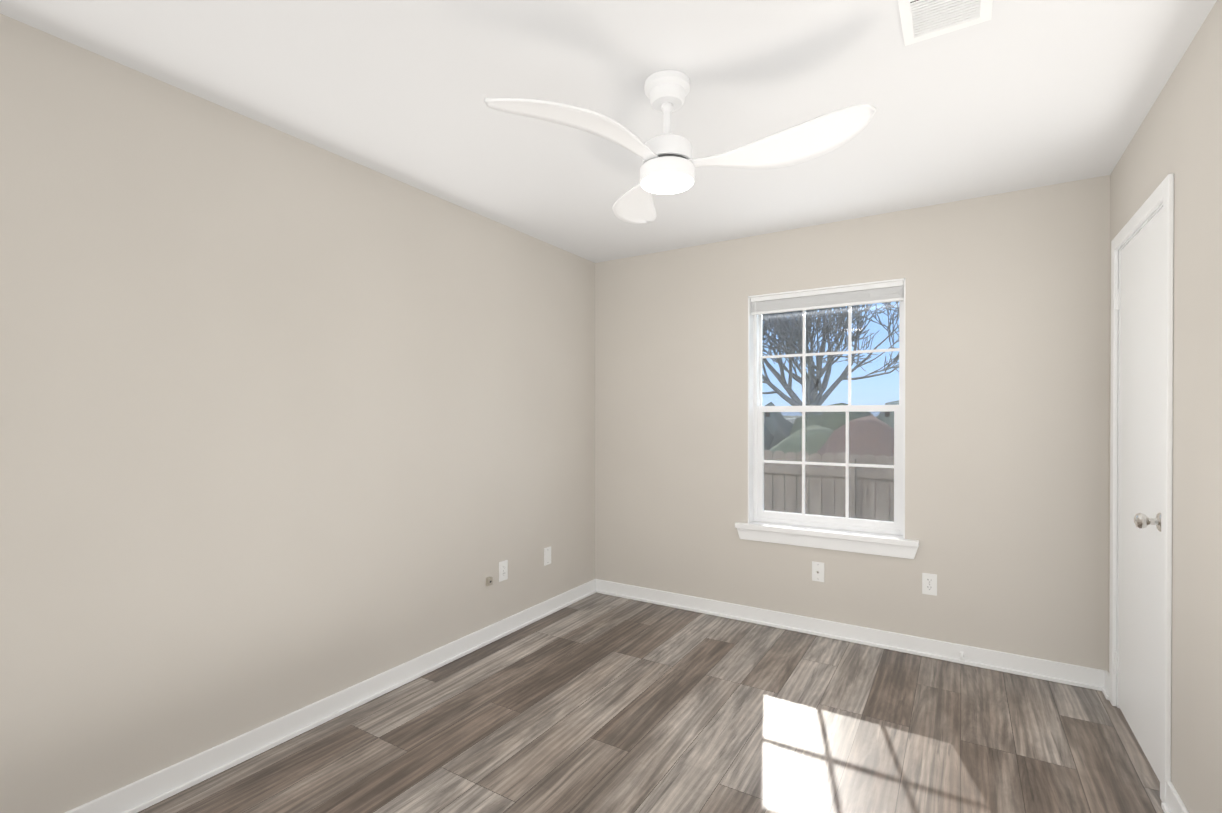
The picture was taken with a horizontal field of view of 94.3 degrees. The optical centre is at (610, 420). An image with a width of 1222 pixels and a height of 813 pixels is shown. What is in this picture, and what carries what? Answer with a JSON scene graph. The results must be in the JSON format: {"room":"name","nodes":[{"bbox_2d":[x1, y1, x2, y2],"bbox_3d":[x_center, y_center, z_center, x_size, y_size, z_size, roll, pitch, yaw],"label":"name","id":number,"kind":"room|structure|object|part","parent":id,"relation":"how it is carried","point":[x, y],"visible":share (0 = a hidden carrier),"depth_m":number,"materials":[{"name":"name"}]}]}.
{"room":"empty bedroom","nodes":[
{"label":"empty bedroom","id":0,"kind":"room"},
{"bbox_2d":[0,13,594,812],"bbox_3d":[-1.229,0.064,2.606,0.200,2.440,4.300,0,0,32],"label":"wall","id":1,"kind":"structure","parent":0,"point":[288,423],"depth_m":2.12,"materials":[{"name":"beige paint"}]},
{"bbox_2d":[65,579,595,812],"bbox_3d":[-1.054,1.235,2.680,0.025,0.095,3.600,0,0,32],"label":"baseboard","id":2,"kind":"structure","parent":1,"relation":"attached to","point":[137,796],"depth_m":2.32,"materials":[{"name":"white wood"}]},
{"bbox_2d":[486,577,492,585],"bbox_3d":[-0.699,0.925,3.254,0.022,0.044,0.032,0,0,32],"label":"jack","id":3,"kind":"object","parent":1,"relation":"attached to","point":[489,581],"visible":1,"depth_m":3.24,"materials":[{"name":"brown"}]},
{"bbox_2d":[499,560,507,581],"bbox_3d":[-0.638,0.896,3.365,0.008,0.114,0.070,0,0,32],"label":"duplex electrical outlet","id":4,"kind":"object","parent":1,"relation":"attached to","point":[503,570],"visible":1,"depth_m":3.36,"materials":[{"name":"white plastic"}]},
{"bbox_2d":[544,546,550,565],"bbox_3d":[-0.416,0.894,3.726,0.006,0.114,0.070,0,0,32],"label":"electrical outlet","id":5,"kind":"object","parent":1,"relation":"attached to","point":[547,555],"visible":1,"depth_m":3.72,"materials":[{"name":"white plastic"}]},
{"bbox_2d":[0,0,1216,262],"bbox_3d":[0.389,-1.211,1.596,4.008,0.120,4.300,0,0,32],"label":"ceiling","id":6,"kind":"structure","parent":0,"point":[1016,94],"depth_m":1.96,"materials":[{"name":"white paint"}]},
{"bbox_2d":[484,70,875,223],"bbox_3d":[0.282,-0.975,1.859,1.056,0.354,1.126,0,0,32],"label":"fan","id":7,"kind":"object","parent":6,"relation":"hanging from","point":[669,165],"visible":1,"depth_m":1.86,"materials":[{"name":"white plastic"}]},
{"bbox_2d":[898,0,992,45],"bbox_3d":[0.876,-1.145,1.488,0.220,0.010,0.445,0,0,32],"label":"ceiling vent","id":8,"kind":"object","parent":6,"relation":"in","point":[921,20],"visible":1,"depth_m":1.60,"materials":[{"name":"white metal"}]},
{"bbox_2d":[138,593,1163,812],"bbox_3d":[0.389,1.349,1.610,4.008,0.120,4.300,0,0,32],"label":"floor","id":9,"kind":"structure","parent":0,"point":[598,703],"depth_m":2.29,"materials":[{"name":"plastic"}]},
{"bbox_2d":[595,175,1109,670],"bbox_3d":[1.223,0.059,3.498,3.028,2.440,0.200,0,0,32],"label":"wall","id":10,"kind":"structure","parent":0,"point":[1007,311],"depth_m":3.07,"materials":[{"name":"beige paint"}]},
{"bbox_2d":[812,561,823,581],"bbox_3d":[1.232,0.904,3.371,0.070,0.114,0.013,0,0,32],"label":"outlet","id":11,"kind":"object","parent":10,"relation":"attached to","point":[817,571],"visible":1,"depth_m":3.37,"materials":[{"name":"white plastic"}]},
{"bbox_2d":[748,278,905,538],"bbox_3d":[1.271,-0.063,3.403,0.890,1.445,0.089,0,0,32],"label":"liner","id":12,"kind":"object","parent":10,"relation":"attached to","point":[750,401],"visible":0.55,"depth_m":3.60,"materials":[{"name":"white wood"}]},
{"bbox_2d":[735,521,918,546],"bbox_3d":[1.259,0.671,3.388,1.030,0.032,0.135,0,0,32],"label":"window sill","id":13,"kind":"structure","parent":10,"relation":"attached to","point":[890,539],"depth_m":3.33,"materials":[{"name":"white wood"}]},
{"bbox_2d":[737,528,917,558],"bbox_3d":[1.242,0.724,3.360,1.020,0.072,0.020,0,0,32],"label":"apron","id":14,"kind":"object","parent":10,"relation":"attached to","point":[907,552],"visible":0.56,"depth_m":3.32,"materials":[{"name":"white wood"}]},
{"bbox_2d":[753,287,903,535],"bbox_3d":[1.322,-0.061,3.486,0.889,1.433,0.105,0,0,32],"label":"window","id":15,"kind":"structure","parent":10,"relation":"in","point":[804,518],"depth_m":3.48,"materials":[{"name":"white plastic"}]},
{"bbox_2d":[751,281,903,366],"bbox_3d":[1.266,-0.556,3.393,0.866,0.440,0.043,0,0,32],"label":"window blind","id":16,"kind":"object","parent":15,"relation":"attached to","point":[853,295],"visible":0.9,"depth_m":3.36,"materials":[{"name":"white plastic"}]},
{"bbox_2d":[596,579,1104,690],"bbox_3d":[1.112,1.231,3.440,2.882,0.095,0.025,0,0,32],"label":"baseboard","id":17,"kind":"structure","parent":10,"relation":"attached to","point":[1066,673],"depth_m":3.20,"materials":[{"name":"white wood"}]},
{"bbox_2d":[959,652,964,660],"bbox_3d":[1.829,1.232,2.952,0.024,0.023,0.073,0,0,32],"label":"doorstop","id":18,"kind":"object","parent":17,"relation":"attached to","point":[961,654],"visible":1,"depth_m":2.95,"materials":[{"name":"white"}]},
{"bbox_2d":[922,573,936,595],"bbox_3d":[1.725,0.889,3.068,0.070,0.114,0.008,0,0,32],"label":"duplex electrical outlet","id":19,"kind":"object","parent":10,"relation":"attached to","point":[929,584],"visible":1,"depth_m":3.06,"materials":[{"name":"white plastic"}]},
{"bbox_2d":[1108,0,1221,812],"bbox_3d":[1.326,0.073,0.905,0.120,2.440,4.100,0,0,32],"label":"wall","id":20,"kind":"structure","parent":0,"point":[1178,134],"depth_m":1.70,"materials":[{"name":"beige paint"}]},
{"bbox_2d":[1114,207,1162,780],"bbox_3d":[2.060,0.263,2.234,0.107,2.018,0.714,0,0,32],"label":"closet door","id":21,"kind":"structure","parent":20,"relation":"in","point":[1137,662],"depth_m":2.20,"materials":[{"name":"white wood"}]},
{"bbox_3d":[1.893,0.357,1.998,0.072,0.066,0.066,0,0,32],"label":"knob","id":22,"kind":"part","parent":21,"relation":"part of","materials":[{"name":"silver metal"}]},
{"bbox_2d":[1109,174,1173,802],"bbox_3d":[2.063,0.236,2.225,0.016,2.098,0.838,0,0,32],"label":"door frame","id":23,"kind":"structure","parent":20,"relation":"attached to","point":[1163,192],"depth_m":1.90,"materials":[{"name":"white wood"}]},
{"bbox_2d":[1102,670,1188,812],"bbox_3d":[1.396,1.243,1.162,0.025,0.095,3.600,0,0,32],"label":"baseboard","id":24,"kind":"structure","parent":20,"relation":"attached to","point":[1174,803],"depth_m":1.84,"materials":[{"name":"white wood"}]},
{"label":"outside","id":25,"kind":"structure","parent":0,"visible":0},
{"bbox_2d":[762,301,898,521],"bbox_3d":[23.636,-4.364,42.526,120.000,15.245,89.799,0,0,32],"label":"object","id":26,"kind":"object","parent":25,"point":[797,334],"depth_m":18.80,"materials":[{"name":"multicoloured plant"}]}
]}

